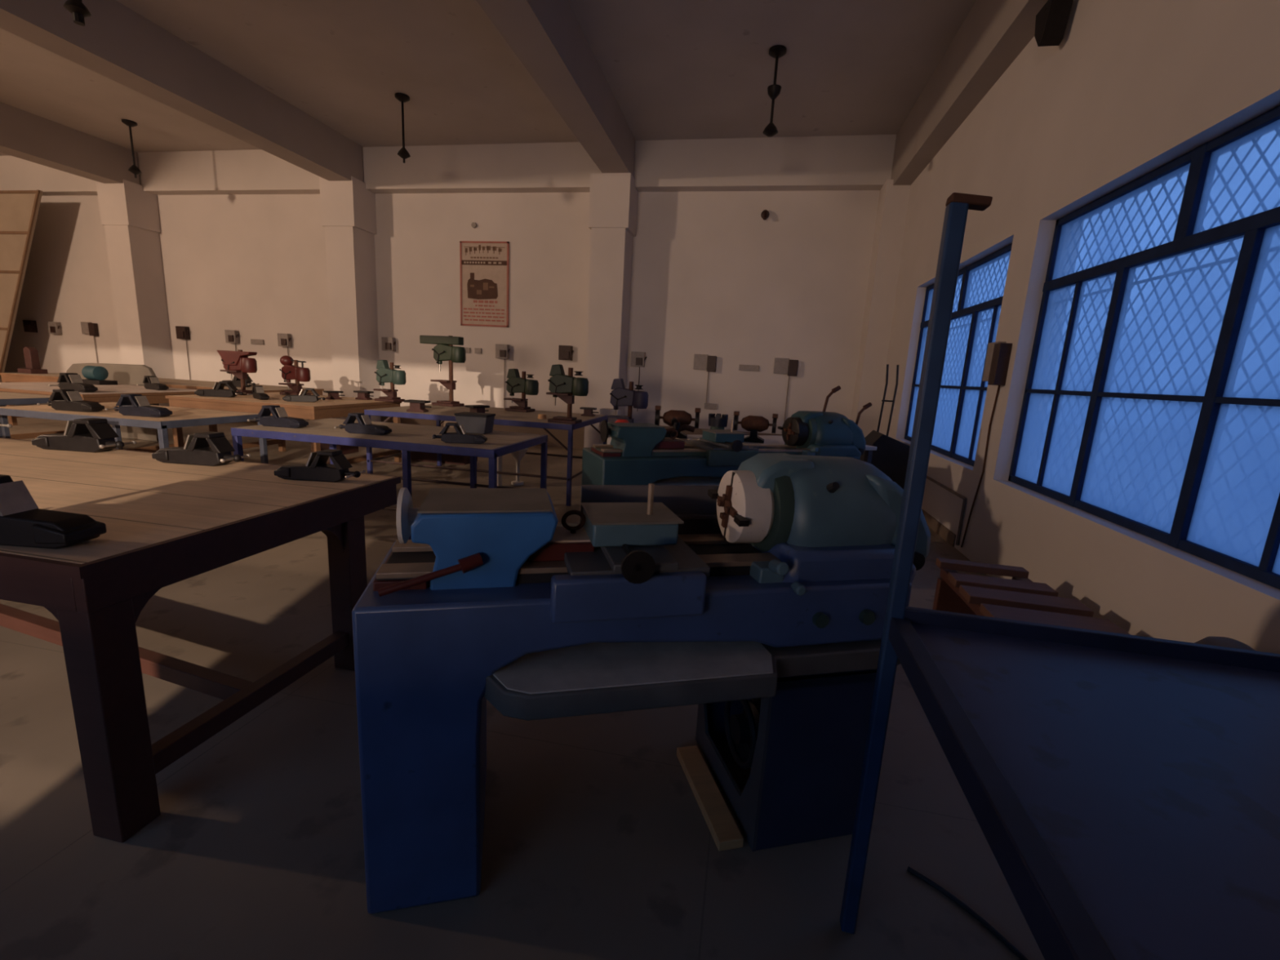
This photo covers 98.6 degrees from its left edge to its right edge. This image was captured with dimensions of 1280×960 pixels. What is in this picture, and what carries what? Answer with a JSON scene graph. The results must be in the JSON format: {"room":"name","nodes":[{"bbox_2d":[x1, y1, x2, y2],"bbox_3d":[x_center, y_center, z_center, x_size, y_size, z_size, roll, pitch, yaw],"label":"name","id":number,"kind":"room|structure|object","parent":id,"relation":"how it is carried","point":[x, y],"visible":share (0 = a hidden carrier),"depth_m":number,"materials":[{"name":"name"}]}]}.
{"room":"metal workshop","nodes":[
{"label":"metal workshop","id":0,"kind":"room"},
{"bbox_2d":[4,190,879,434],"bbox_3d":[-6.269,-3.637,11.033,21.660,5.200,0.250,5,11,10],"label":"wall","id":1,"kind":"structure","parent":0,"point":[711,276],"depth_m":10.14,"materials":[{"name":"paint"}]},
{"bbox_2d":[22,320,37,332],"bbox_3d":[-13.705,-3.456,12.378,0.279,0.260,0.125,5,11,10],"label":"switch box","id":2,"kind":"object","parent":1,"relation":"attached to","point":[29,326],"visible":1,"depth_m":12.34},
{"bbox_2d":[47,321,62,333],"bbox_3d":[-13.020,-3.384,12.253,0.279,0.260,0.125,5,11,10],"label":"switch box","id":3,"kind":"object","parent":1,"relation":"attached to","point":[54,327],"visible":1,"depth_m":12.21,"materials":[{"name":"grey metal"}]},
{"bbox_2d":[80,321,99,363],"bbox_3d":[-12.123,-2.893,12.180,0.390,1.160,0.090,5,11,10],"label":"switch box","id":4,"kind":"object","parent":1,"relation":"attached to","point":[90,328],"visible":0.97,"depth_m":12.07,"materials":[{"name":"grey metal"}]},
{"bbox_2d":[95,179,174,406],"bbox_3d":[-10.350,-3.626,11.416,0.670,4.600,0.610,5,11,10],"label":"pillar","id":5,"kind":"structure","parent":1,"relation":"attached to","point":[129,214],"depth_m":11.15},
{"bbox_2d":[175,325,191,380],"bbox_3d":[-9.665,-2.642,11.711,0.279,1.210,0.125,5,11,10],"label":"switch box","id":6,"kind":"object","parent":1,"relation":"attached to","point":[182,332],"visible":0.97,"depth_m":11.59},
{"bbox_2d":[224,329,239,351],"bbox_3d":[-8.462,-2.503,11.493,0.279,1.210,0.125,5,11,10],"label":"switch box","id":7,"kind":"object","parent":1,"relation":"attached to","point":[231,335],"visible":0.98,"depth_m":11.36,"materials":[{"name":"grey metal"}]},
{"bbox_2d":[250,338,264,344],"bbox_3d":[-7.876,-2.848,11.359,0.321,0.100,0.030,5,11,10],"label":"socket plate","id":8,"kind":"object","parent":1,"relation":"attached to","point":[253,341],"visible":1,"depth_m":11.35,"materials":[{"name":"plastic"}]},
{"bbox_2d":[277,333,292,355],"bbox_3d":[-7.225,-2.446,11.253,0.279,1.060,0.125,5,11,10],"label":"switch box","id":9,"kind":"object","parent":1,"relation":"attached to","point":[283,340],"visible":0.94,"depth_m":11.14,"materials":[{"name":"grey metal"}]},
{"bbox_2d":[319,176,381,422],"bbox_3d":[-5.463,-3.183,10.508,0.670,4.600,0.610,5,11,10],"label":"pillar","id":10,"kind":"structure","parent":1,"relation":"attached to","point":[348,209],"depth_m":10.23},
{"bbox_2d":[381,337,395,351],"bbox_3d":[-4.892,-2.648,10.742,0.279,0.260,0.125,5,11,10],"label":"switch box","id":11,"kind":"object","parent":1,"relation":"attached to","point":[388,344],"visible":1,"depth_m":10.70,"materials":[{"name":"grey metal"}]},
{"bbox_2d":[35,404,782,448],"bbox_3d":[-6.418,-1.335,11.356,21.060,0.550,0.012,5,11,10],"label":"baseboard","id":12,"kind":"structure","parent":1,"relation":"attached to","point":[562,435],"depth_m":10.50,"materials":[{"name":"paint"}]},
{"bbox_2d":[0,134,896,195],"bbox_3d":[-6.200,-5.795,10.352,21.060,0.700,0.260,5,11,10],"label":"beam","id":13,"kind":"structure","parent":1,"relation":"attached to","point":[832,162],"depth_m":9.46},
{"bbox_2d":[459,240,509,327],"bbox_3d":[-2.882,-3.622,10.202,0.960,1.500,0.032,5,11,10],"label":"poster","id":14,"kind":"object","parent":1,"relation":"attached to","point":[484,266],"visible":1,"depth_m":10.19,"materials":[{"name":"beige paper"}]},
{"bbox_2d":[466,272,497,299],"bbox_3d":[-2.919,-3.589,10.208,0.610,0.470,0.006,5,11,10],"label":"picture","id":15,"kind":"object","parent":14,"relation":"attached to","point":[480,286],"depth_m":10.21,"materials":[{"name":"brown"}]},
{"bbox_2d":[495,343,510,408],"bbox_3d":[-2.588,-1.942,10.407,0.279,1.210,0.125,5,11,10],"label":"switch box","id":16,"kind":"object","parent":1,"relation":"attached to","point":[502,351],"visible":0.96,"depth_m":10.28,"materials":[{"name":"grey metal"}]},
{"bbox_2d":[558,345,573,360],"bbox_3d":[-1.347,-2.326,10.084,0.279,0.260,0.125,5,11,10],"label":"switch box","id":17,"kind":"object","parent":1,"relation":"attached to","point":[565,352],"visible":1,"depth_m":10.04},
{"bbox_2d":[583,173,638,447],"bbox_3d":[-0.538,-2.737,9.593,0.670,4.600,0.610,5,11,10],"label":"pillar","id":18,"kind":"structure","parent":1,"relation":"attached to","point":[613,197],"depth_m":9.24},
{"bbox_2d":[631,351,646,411],"bbox_3d":[-0.039,-1.765,9.923,0.279,1.060,0.125,5,11,10],"label":"switch box","id":19,"kind":"object","parent":1,"relation":"attached to","point":[637,358],"visible":0.99,"depth_m":9.81,"materials":[{"name":"grey metal"}]},
{"bbox_2d":[693,354,716,403],"bbox_3d":[1.121,-1.771,9.705,0.390,0.860,0.090,5,11,10],"label":"switch box","id":20,"kind":"object","parent":1,"relation":"attached to","point":[701,362],"visible":1,"depth_m":9.63,"materials":[{"name":"grey metal"}]},
{"bbox_2d":[704,403,716,409],"bbox_3d":[1.257,-1.313,9.794,0.209,0.100,0.030,5,11,10],"label":"socket plate","id":21,"kind":"object","parent":1,"relation":"attached to","point":[707,406],"visible":1,"depth_m":9.78,"materials":[{"name":"grey plastic"}]},
{"bbox_2d":[738,364,759,371],"bbox_3d":[1.889,-1.944,9.548,0.339,0.099,0.030,5,11,10],"label":"socket plate","id":22,"kind":"object","parent":1,"relation":"attached to","point":[741,367],"visible":1,"depth_m":9.53,"materials":[{"name":"grey plastic"}]},
{"bbox_2d":[773,357,798,422],"bbox_3d":[2.466,-1.526,9.478,0.390,1.110,0.090,5,11,10],"label":"switch box","id":23,"kind":"object","parent":1,"relation":"attached to","point":[781,366],"visible":0.94,"depth_m":9.38,"materials":[{"name":"grey metal"}]},
{"bbox_2d":[0,0,976,155],"bbox_3d":[-7.417,-5.073,4.158,21.660,0.150,13.540,5,11,10],"label":"ceiling","id":24,"kind":"structure","parent":0,"point":[674,69],"depth_m":7.00,"materials":[{"name":"paint"}]},
{"bbox_2d":[0,102,140,184],"bbox_3d":[-11.360,-4.998,4.820,0.450,0.670,12.650,5,11,10],"label":"trim","id":25,"kind":"structure","parent":24,"relation":"attached to","point":[24,135],"depth_m":9.70,"materials":[{"name":"grey paint"}]},
{"bbox_2d":[63,0,91,26],"bbox_3d":[-5.057,-4.567,4.904,0.200,0.880,0.200,5,11,10],"label":"fan downrod","id":26,"kind":"object","parent":24,"relation":"hanging from","point":[79,11],"visible":1,"depth_m":4.94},
{"bbox_2d":[121,119,142,177],"bbox_3d":[-8.700,-5.659,9.443,0.200,0.880,0.200,5,11,10],"label":"fan downrod","id":27,"kind":"object","parent":24,"relation":"hanging from","point":[133,169],"visible":1,"depth_m":9.43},
{"bbox_2d":[0,0,363,182],"bbox_3d":[-6.473,-4.556,3.912,0.450,0.670,12.650,5,11,10],"label":"ceiling beam","id":28,"kind":"structure","parent":24,"relation":"attached to","point":[117,43],"depth_m":6.83,"materials":[{"name":"grey paint"}]},
{"bbox_2d":[394,92,410,163],"bbox_3d":[-3.443,-5.092,8.006,0.200,0.880,0.200,5,11,10],"label":"fan downrod","id":29,"kind":"object","parent":24,"relation":"hanging from","point":[402,153],"visible":1,"depth_m":7.98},
{"bbox_2d":[475,0,635,176],"bbox_3d":[-1.545,-4.143,2.990,0.450,0.600,12.650,5,11,10],"label":"ceiling beam","id":30,"kind":"structure","parent":24,"relation":"attached to","point":[546,37],"depth_m":6.13,"materials":[{"name":"grey paint"}]},
{"bbox_2d":[762,44,786,137],"bbox_3d":[1.557,-4.497,6.408,0.200,0.900,0.200,5,11,10],"label":"fan downrod","id":31,"kind":"object","parent":24,"relation":"hanging from","point":[776,51],"visible":1,"depth_m":6.36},
{"bbox_2d":[0,404,1044,959],"bbox_3d":[-7.699,0.154,5.188,21.660,0.120,13.540,5,11,10],"label":"floor","id":32,"kind":"structure","parent":0,"point":[598,843],"depth_m":1.77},
{"bbox_2d":[0,190,42,382],"bbox_3d":[-14.109,-3.765,11.685,4.445,4.370,0.070,5,11,10],"label":"panel","id":33,"kind":"object","parent":32,"relation":"on","point":[19,209],"visible":1,"depth_m":11.23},
{"bbox_2d":[0,391,51,438],"bbox_3d":[-7.858,-0.501,5.825,3.200,0.900,1.110,5,11,10],"label":"table","id":34,"kind":"object","parent":32,"relation":"on","point":[6,397],"visible":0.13,"depth_m":5.75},
{"bbox_2d":[0,382,217,452],"bbox_3d":[-7.452,-0.800,7.455,2.350,0.900,1.650,5,11,10],"label":"table","id":35,"kind":"object","parent":32,"relation":"on","point":[110,393],"visible":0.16,"depth_m":7.17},
{"bbox_2d":[48,373,97,392],"bbox_3d":[-6.849,-1.182,6.668,0.576,0.215,0.240,6,12,16],"label":"bench vise","id":36,"kind":"object","parent":35,"relation":"on","point":[66,380],"visible":0.98,"depth_m":6.62,"materials":[{"name":"metal"}]},
{"bbox_2d":[81,365,117,385],"bbox_3d":[-7.921,-1.527,8.011,0.440,0.258,0.240,5,11,10],"label":"machine","id":37,"kind":"object","parent":35,"relation":"on","point":[95,375],"visible":0.88,"depth_m":7.94,"materials":[{"name":"metal"}]},
{"bbox_2d":[137,375,168,390],"bbox_3d":[-6.708,-1.340,7.598,0.484,0.181,0.202,8,12,24],"label":"bench vise","id":38,"kind":"object","parent":35,"relation":"on","point":[151,382],"visible":1,"depth_m":7.56,"materials":[{"name":"metal"}]},
{"bbox_2d":[66,363,159,441],"bbox_3d":[-8.418,-1.268,8.813,1.680,1.190,0.080,5,11,10],"label":"guard","id":39,"kind":"object","parent":32,"relation":"on","point":[125,374],"visible":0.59,"depth_m":8.68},
{"bbox_2d":[0,402,268,463],"bbox_3d":[-4.677,-0.197,5.153,1.830,0.900,0.990,5,11,10],"label":"workbench","id":40,"kind":"object","parent":32,"relation":"on","point":[180,417],"visible":0.36,"depth_m":4.72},
{"bbox_2d":[36,388,104,412],"bbox_3d":[-4.966,-0.697,4.816,0.484,0.181,0.202,4,11,5],"label":"bench vise","id":41,"kind":"object","parent":40,"relation":"on","point":[71,400],"visible":1,"depth_m":4.78,"materials":[{"name":"metal"}]},
{"bbox_2d":[104,393,172,417],"bbox_3d":[-4.277,-0.639,4.708,0.484,0.181,0.202,4,11,5],"label":"bench vise","id":42,"kind":"object","parent":40,"relation":"on","point":[130,404],"visible":1,"depth_m":4.67,"materials":[{"name":"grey metal"}]},
{"bbox_2d":[0,373,324,448],"bbox_3d":[-8.300,-1.282,9.663,5.200,0.900,1.350,5,11,10],"label":"table","id":43,"kind":"object","parent":32,"relation":"on","point":[6,377],"visible":0.33,"depth_m":9.32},
{"bbox_2d":[17,346,48,373],"bbox_3d":[-10.678,-2.101,9.656,0.300,0.458,0.240,5,11,10],"label":"press","id":44,"kind":"object","parent":43,"relation":"on","point":[31,356],"visible":1,"depth_m":9.60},
{"bbox_2d":[222,373,259,386],"bbox_3d":[-6.614,-1.644,9.075,0.576,0.215,0.240,4,11,5],"label":"bench vise","id":45,"kind":"object","parent":43,"relation":"on","point":[236,381],"visible":0.58,"depth_m":9.03,"materials":[{"name":"metal"}]},
{"bbox_2d":[0,437,400,842],"bbox_3d":[-4.177,0.298,2.780,5.660,0.900,1.420,5,11,10],"label":"wooden workbench","id":46,"kind":"object","parent":32,"relation":"on","point":[166,524],"visible":0.93,"depth_m":1.97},
{"bbox_2d":[0,474,106,549],"bbox_3d":[-1.901,0.089,1.643,0.507,0.189,0.211,3,11,2],"label":"bench vise","id":47,"kind":"object","parent":46,"relation":"on","point":[22,523],"visible":1,"depth_m":1.61,"materials":[{"name":"metal"}]},
{"bbox_2d":[31,417,136,453],"bbox_3d":[-3.121,-0.255,3.077,0.484,0.181,0.202,4,11,4],"label":"bench vise","id":48,"kind":"object","parent":46,"relation":"on","point":[95,435],"visible":1,"depth_m":3.04,"materials":[{"name":"metal"}]},
{"bbox_2d":[151,431,250,466],"bbox_3d":[-2.308,-0.167,2.886,0.452,0.169,0.188,4,11,5],"label":"bench vise","id":49,"kind":"object","parent":46,"relation":"on","point":[196,451],"visible":1,"depth_m":2.85,"materials":[{"name":"metal"}]},
{"bbox_2d":[273,448,365,482],"bbox_3d":[-1.553,-0.073,2.669,0.396,0.148,0.165,3,11,1],"label":"bench vise","id":50,"kind":"object","parent":46,"relation":"on","point":[317,468],"visible":1,"depth_m":2.64,"materials":[{"name":"metal"}]},
{"bbox_2d":[164,391,401,463],"bbox_3d":[-4.678,-0.656,7.480,2.100,0.900,1.670,5,11,10],"label":"wooden workbench","id":51,"kind":"object","parent":32,"relation":"on","point":[326,408],"visible":0.58,"depth_m":6.78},
{"bbox_2d":[194,381,245,397],"bbox_3d":[-5.333,-1.155,6.994,0.530,0.198,0.221,1,11,-9],"label":"bench vise","id":52,"kind":"object","parent":51,"relation":"on","point":[218,390],"visible":1,"depth_m":6.96,"materials":[{"name":"metal"}]},
{"bbox_2d":[217,349,257,395],"bbox_3d":[-5.479,-1.474,7.526,0.502,0.600,0.240,5,11,8],"label":"press","id":53,"kind":"object","parent":51,"relation":"on","point":[237,363],"visible":0.91,"depth_m":7.44,"materials":[{"name":"metal"}]},
{"bbox_2d":[247,385,269,399],"bbox_3d":[-4.843,-1.114,7.008,0.438,0.163,0.182,13,15,41],"label":"bench vise","id":54,"kind":"object","parent":51,"relation":"on","point":[258,392],"visible":1,"depth_m":6.96,"materials":[{"name":"metal"}]},
{"bbox_2d":[278,355,311,395],"bbox_3d":[-4.961,-1.504,7.933,0.460,0.556,0.240,6,12,16],"label":"press","id":55,"kind":"object","parent":51,"relation":"on","point":[290,371],"visible":0.94,"depth_m":7.88,"materials":[{"name":"metal"}]},
{"bbox_2d":[282,387,325,402],"bbox_3d":[-4.231,-1.073,6.944,0.461,0.172,0.192,-1,12,-20],"label":"bench vise","id":56,"kind":"object","parent":51,"relation":"on","point":[304,397],"visible":1,"depth_m":6.91,"materials":[{"name":"metal"}]},
{"bbox_2d":[323,391,345,399],"bbox_3d":[-4.211,-1.171,7.600,0.126,0.112,0.252,13,15,42],"label":"vise","id":57,"kind":"object","parent":51,"relation":"on","point":[331,394],"visible":0.98,"depth_m":7.55,"materials":[{"name":"metal"}]},
{"bbox_2d":[353,390,373,399],"bbox_3d":[-3.911,-1.203,7.829,0.266,0.119,0.133,5,11,10],"label":"vise","id":58,"kind":"object","parent":51,"relation":"on","point":[362,395],"visible":1,"depth_m":7.78,"materials":[{"name":"metal"}]},
{"bbox_2d":[373,360,405,402],"bbox_3d":[-3.490,-1.390,7.727,0.445,0.569,0.240,6,12,16],"label":"press","id":59,"kind":"object","parent":51,"relation":"on","point":[384,374],"visible":1,"depth_m":7.68,"materials":[{"name":"metal"}]},
{"bbox_2d":[320,443,358,454],"bbox_3d":[-4.774,-0.598,8.635,0.520,0.330,0.420,5,11,10],"label":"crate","id":60,"kind":"object","parent":32,"relation":"on","point":[345,449],"visible":0.09,"depth_m":8.49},
{"bbox_2d":[231,417,547,539],"bbox_3d":[-2.034,0.035,4.702,2.210,0.900,1.070,5,11,10],"label":"workbench","id":61,"kind":"object","parent":32,"relation":"on","point":[406,437],"visible":0.56,"depth_m":4.26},
{"bbox_2d":[247,404,308,428],"bbox_3d":[-2.955,-0.521,4.504,0.452,0.169,0.188,5,11,8],"label":"bench vise","id":62,"kind":"object","parent":61,"relation":"on","point":[279,418],"visible":1,"depth_m":4.47,"materials":[{"name":"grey metal"}]},
{"bbox_2d":[333,412,391,435],"bbox_3d":[-2.191,-0.447,4.363,0.424,0.158,0.177,5,11,8],"label":"bench vise","id":63,"kind":"object","parent":61,"relation":"on","point":[364,426],"visible":1,"depth_m":4.33,"materials":[{"name":"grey metal"}]},
{"bbox_2d":[431,422,487,444],"bbox_3d":[-1.359,-0.354,4.146,0.396,0.148,0.165,2,11,-6],"label":"bench vise","id":64,"kind":"object","parent":61,"relation":"on","point":[460,436],"visible":1,"depth_m":4.12,"materials":[{"name":"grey metal"}]},
{"bbox_2d":[453,411,495,434],"bbox_3d":[-1.440,-0.499,4.814,0.290,0.165,0.210,4,11,5],"label":"box","id":65,"kind":"object","parent":61,"relation":"on","point":[477,423],"visible":0.92,"depth_m":4.72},
{"bbox_2d":[410,451,477,465],"bbox_3d":[-2.992,-0.456,8.404,0.920,0.330,0.420,5,11,10],"label":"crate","id":66,"kind":"object","parent":32,"relation":"on","point":[416,455],"visible":0.16,"depth_m":8.23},
{"bbox_2d":[364,404,608,506],"bbox_3d":[-1.830,-0.401,6.965,2.510,0.900,1.550,5,11,10],"label":"workbench","id":67,"kind":"object","parent":32,"relation":"on","point":[437,413],"visible":0.74,"depth_m":6.33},
{"bbox_2d":[404,399,431,412],"bbox_3d":[-2.583,-0.864,6.443,0.294,0.131,0.147,4,11,5],"label":"vise","id":68,"kind":"object","parent":67,"relation":"on","point":[415,406],"visible":1,"depth_m":6.39,"materials":[{"name":"metal"}]},
{"bbox_2d":[419,335,466,406],"bbox_3d":[-2.682,-1.485,7.490,0.703,0.933,0.254,7,12,19],"label":"press","id":69,"kind":"object","parent":67,"relation":"on","point":[444,350],"visible":1,"depth_m":7.38,"materials":[{"name":"metal"}]},
{"bbox_2d":[465,404,489,413],"bbox_3d":[-1.838,-0.789,6.281,0.140,0.125,0.280,10,13,31],"label":"vise","id":70,"kind":"object","parent":67,"relation":"on","point":[473,408],"visible":0.59,"depth_m":6.22,"materials":[{"name":"metal"}]},
{"bbox_2d":[503,368,538,412],"bbox_3d":[-1.546,-1.180,7.248,0.445,0.549,0.240,6,12,16],"label":"press","id":71,"kind":"object","parent":67,"relation":"on","point":[515,384],"visible":1,"depth_m":7.20,"materials":[{"name":"metal"}]},
{"bbox_2d":[546,364,588,424],"bbox_3d":[-0.787,-0.946,6.061,0.445,0.629,0.240,5,11,10],"label":"press","id":72,"kind":"object","parent":67,"relation":"on","point":[565,387],"visible":1,"depth_m":6.00,"materials":[{"name":"metal"}]},
{"bbox_2d":[579,407,599,416],"bbox_3d":[-0.652,-0.882,7.126,0.238,0.106,0.119,4,11,5],"label":"vise","id":73,"kind":"object","parent":67,"relation":"on","point":[588,411],"visible":1,"depth_m":7.08,"materials":[{"name":"metal"}]},
{"bbox_2d":[497,455,502,486],"bbox_3d":[-1.782,-0.174,6.811,0.120,0.520,0.100,5,11,10],"label":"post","id":74,"kind":"object","parent":32,"relation":"on","point":[500,458],"visible":0.16,"depth_m":6.79,"materials":[{"name":"metal"}]},
{"bbox_2d":[511,448,528,485],"bbox_3d":[-1.558,-0.173,7.025,0.260,0.460,0.256,5,11,10],"label":"funnel","id":75,"kind":"object","parent":32,"relation":"on","point":[517,455],"visible":0.86,"depth_m":6.99,"materials":[{"name":"white paint"}]},
{"bbox_2d":[598,408,621,444],"bbox_3d":[-0.449,-0.560,8.025,0.264,0.950,0.220,5,11,10],"label":"post","id":76,"kind":"object","parent":32,"relation":"on","point":[606,411],"visible":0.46,"depth_m":7.85,"materials":[{"name":"metal"}]},
{"bbox_2d":[351,453,930,914],"bbox_3d":[0.088,0.539,1.819,1.767,1.250,0.690,0,11,-14],"label":"lathe","id":77,"kind":"object","parent":32,"relation":"on","point":[757,599],"visible":0.98,"depth_m":1.55,"materials":[{"name":"blue metal"}]},
{"bbox_2d":[484,640,900,720],"bbox_3d":[0.157,0.505,1.828,1.295,0.070,0.690,0,11,-14],"label":"tray","id":78,"kind":"object","parent":77,"relation":"on","point":[593,677],"depth_m":1.51,"materials":[{"name":"metal"}]},
{"bbox_2d":[737,453,814,492],"bbox_3d":[0.447,-0.009,1.860,0.202,0.146,0.200,0,11,-14],"label":"hood","id":79,"kind":"object","parent":77,"relation":"attached to","point":[764,471],"depth_m":1.76,"materials":[{"name":"teal metal"}]},
{"bbox_2d":[676,745,743,851],"bbox_3d":[0.241,1.133,1.997,0.085,0.035,0.460,0,11,-14],"label":"wooden plank","id":80,"kind":"object","parent":32,"relation":"on","point":[725,832],"visible":1,"depth_m":1.94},
{"bbox_2d":[581,385,871,485],"bbox_3d":[0.845,-0.053,4.457,2.538,1.471,0.690,-1,12,-21],"label":"lathe","id":81,"kind":"object","parent":32,"relation":"on","point":[637,453],"visible":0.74,"depth_m":4.10,"materials":[{"name":"teal metal"}]},
{"bbox_2d":[653,476,722,485],"bbox_3d":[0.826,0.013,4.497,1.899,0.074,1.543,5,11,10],"label":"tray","id":82,"kind":"object","parent":81,"relation":"on","point":[683,481],"depth_m":4.19,"materials":[{"name":"metal"}]},
{"bbox_2d":[791,410,822,424],"bbox_3d":[1.396,-0.506,4.642,0.202,0.146,0.200,-1,12,-21],"label":"hood","id":83,"kind":"object","parent":81,"relation":"attached to","point":[805,417],"depth_m":4.55,"materials":[{"name":"teal metal"}]},
{"bbox_2d":[676,434,876,463],"bbox_3d":[1.306,0.051,5.532,1.800,0.900,0.840,-1,12,-21],"label":"table","id":84,"kind":"object","parent":32,"relation":"on","point":[768,440],"visible":0.22,"depth_m":5.40,"materials":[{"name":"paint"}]},
{"bbox_2d":[654,405,700,438],"bbox_3d":[0.354,-0.553,5.260,0.430,0.289,0.168,4,11,5],"label":"grinder","id":85,"kind":"object","parent":84,"relation":"on","point":[683,417],"visible":0.89,"depth_m":5.20,"materials":[{"name":"metal"}]},
{"bbox_2d":[665,417,694,435],"bbox_3d":[0.322,-0.455,4.956,0.345,0.207,0.070,2,11,-6],"label":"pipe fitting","id":86,"kind":"object","parent":84,"relation":"on","point":[674,422],"visible":0.74,"depth_m":4.93,"materials":[{"name":"metal"}]},
{"bbox_2d":[708,413,728,429],"bbox_3d":[0.721,-0.487,5.125,0.260,0.250,0.260,5,11,10],"label":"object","id":87,"kind":"object","parent":84,"relation":"on","point":[717,422],"visible":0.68,"depth_m":5.05,"materials":[{"name":"green metal"}]},
{"bbox_2d":[733,411,777,443],"bbox_3d":[1.092,-0.503,5.244,0.410,0.275,0.160,6,11,13],"label":"grinder","id":88,"kind":"object","parent":84,"relation":"on","point":[753,424],"visible":0.94,"depth_m":5.18,"materials":[{"name":"metal"}]},
{"bbox_2d":[859,364,910,489],"bbox_3d":[3.049,-0.549,6.851,0.499,1.751,0.560,5,11,10],"label":"trolley","id":89,"kind":"object","parent":32,"relation":"on","point":[891,457],"visible":0.49,"depth_m":6.64,"materials":[{"name":"black metal"}]},
{"bbox_2d":[906,866,1028,959],"bbox_3d":[1.048,1.301,1.414,0.057,0.014,0.782,-3,13,-28],"label":"cable","id":90,"kind":"object","parent":32,"relation":"on","point":[977,917],"visible":1,"depth_m":1.60,"materials":[{"name":"black rubber"}]},
{"bbox_2d":[932,557,1130,635],"bbox_3d":[2.113,0.814,3.115,0.614,0.425,0.900,5,11,10],"label":"wooden pallet","id":91,"kind":"object","parent":32,"relation":"on","point":[1020,598],"visible":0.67,"depth_m":3.06,"materials":[{"name":"brown wood"}]},
{"bbox_2d":[840,192,1279,959],"bbox_3d":[1.178,0.521,0.509,1.480,1.907,1.520,5,11,11],"label":"steel table","id":92,"kind":"object","parent":32,"relation":"on","point":[1123,789],"visible":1,"depth_m":0.90,"materials":[{"name":"blue paint"}]},
{"bbox_2d":[1194,635,1254,650],"bbox_3d":[2.259,0.915,2.160,0.200,0.612,0.300,5,11,10],"label":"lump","id":93,"kind":"object","parent":32,"relation":"on","point":[1224,642],"visible":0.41,"depth_m":2.11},
{"bbox_3d":[-0.188,-0.177,6.488,0.480,0.820,0.400,5,11,10],"label":"stand","id":94,"kind":"object","parent":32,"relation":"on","visible":0},
{"bbox_2d":[607,378,648,422],"bbox_3d":[-0.128,-0.865,6.347,0.445,0.589,0.240,5,11,10],"label":"press","id":95,"kind":"object","parent":94,"relation":"on","point":[620,396],"visible":0.84,"depth_m":6.28,"materials":[{"name":"metal"}]},
{"bbox_2d":[878,0,1279,653],"bbox_3d":[2.876,-1.482,2.610,0.300,5.200,13.190,5,11,10],"label":"wall","id":96,"kind":"structure","parent":0,"point":[1130,88],"depth_m":3.73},
{"bbox_2d":[850,179,911,437],"bbox_3d":[3.785,-2.308,8.859,0.340,4.500,0.490,5,11,10],"label":"trim","id":97,"kind":"structure","parent":96,"relation":"attached to","point":[893,201],"depth_m":8.57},
{"bbox_2d":[921,508,955,546],"bbox_3d":[3.454,0.198,7.396,0.012,0.120,4.340,5,11,10],"label":"baseboard","id":98,"kind":"structure","parent":96,"relation":"attached to","point":[947,535],"depth_m":5.68,"materials":[{"name":"paint"}]},
{"bbox_2d":[926,475,966,545],"bbox_3d":[3.128,0.281,5.738,0.028,0.464,1.214,5,11,10],"label":"conduit","id":99,"kind":"object","parent":96,"relation":"attached to","point":[957,494],"visible":0.96,"depth_m":5.19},
{"bbox_2d":[904,243,1012,466],"bbox_3d":[3.542,-1.315,6.163,0.130,2.037,2.808,5,11,10],"label":"window","id":100,"kind":"structure","parent":96,"relation":"in","point":[962,398],"depth_m":5.82,"materials":[{"name":"glass"}]},
{"bbox_2d":[944,253,1010,385],"bbox_3d":[3.595,-1.310,6.153,0.020,2.037,2.808,5,11,10],"label":"grille","id":101,"kind":"object","parent":100,"relation":"attached to","point":[960,326],"depth_m":5.71,"materials":[{"name":"metal"}]},
{"bbox_2d":[890,0,1048,185],"bbox_3d":[2.748,-3.694,2.354,0.250,0.780,12.940,5,11,10],"label":"trim","id":102,"kind":"structure","parent":96,"relation":"attached to","point":[993,33],"depth_m":5.65,"materials":[{"name":"grey paint"}]},
{"bbox_2d":[982,341,1012,385],"bbox_3d":[3.017,-0.991,4.686,0.090,0.360,0.330,5,11,10],"label":"switch box","id":103,"kind":"object","parent":96,"relation":"attached to","point":[998,353],"visible":1,"depth_m":4.55,"materials":[{"name":"grey metal"}]},
{"bbox_2d":[960,385,999,547],"bbox_3d":[3.005,-0.103,4.869,0.016,1.522,0.214,5,11,10],"label":"cable","id":104,"kind":"object","parent":103,"relation":"hanging from","point":[998,387],"visible":0.96,"depth_m":4.78,"materials":[{"name":"plastic"}]},
{"bbox_2d":[1034,0,1073,46],"bbox_3d":[3.068,-3.376,4.091,0.165,0.280,0.260,5,11,10],"label":"wall speaker","id":105,"kind":"object","parent":96,"relation":"attached to","point":[1051,20],"visible":1,"depth_m":4.03,"materials":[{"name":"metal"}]},
{"bbox_2d":[1008,105,1279,589],"bbox_3d":[2.907,-0.732,3.034,0.130,2.037,2.818,5,11,10],"label":"window","id":106,"kind":"structure","parent":96,"relation":"in","point":[1192,466],"depth_m":2.91,"materials":[{"name":"blue paint"}]},
{"bbox_2d":[1050,122,1279,390],"bbox_3d":[2.961,-0.727,3.024,0.020,2.037,2.818,5,11,10],"label":"grille","id":107,"kind":"object","parent":106,"relation":"attached to","point":[1217,262],"depth_m":3.22,"materials":[{"name":"metal"}]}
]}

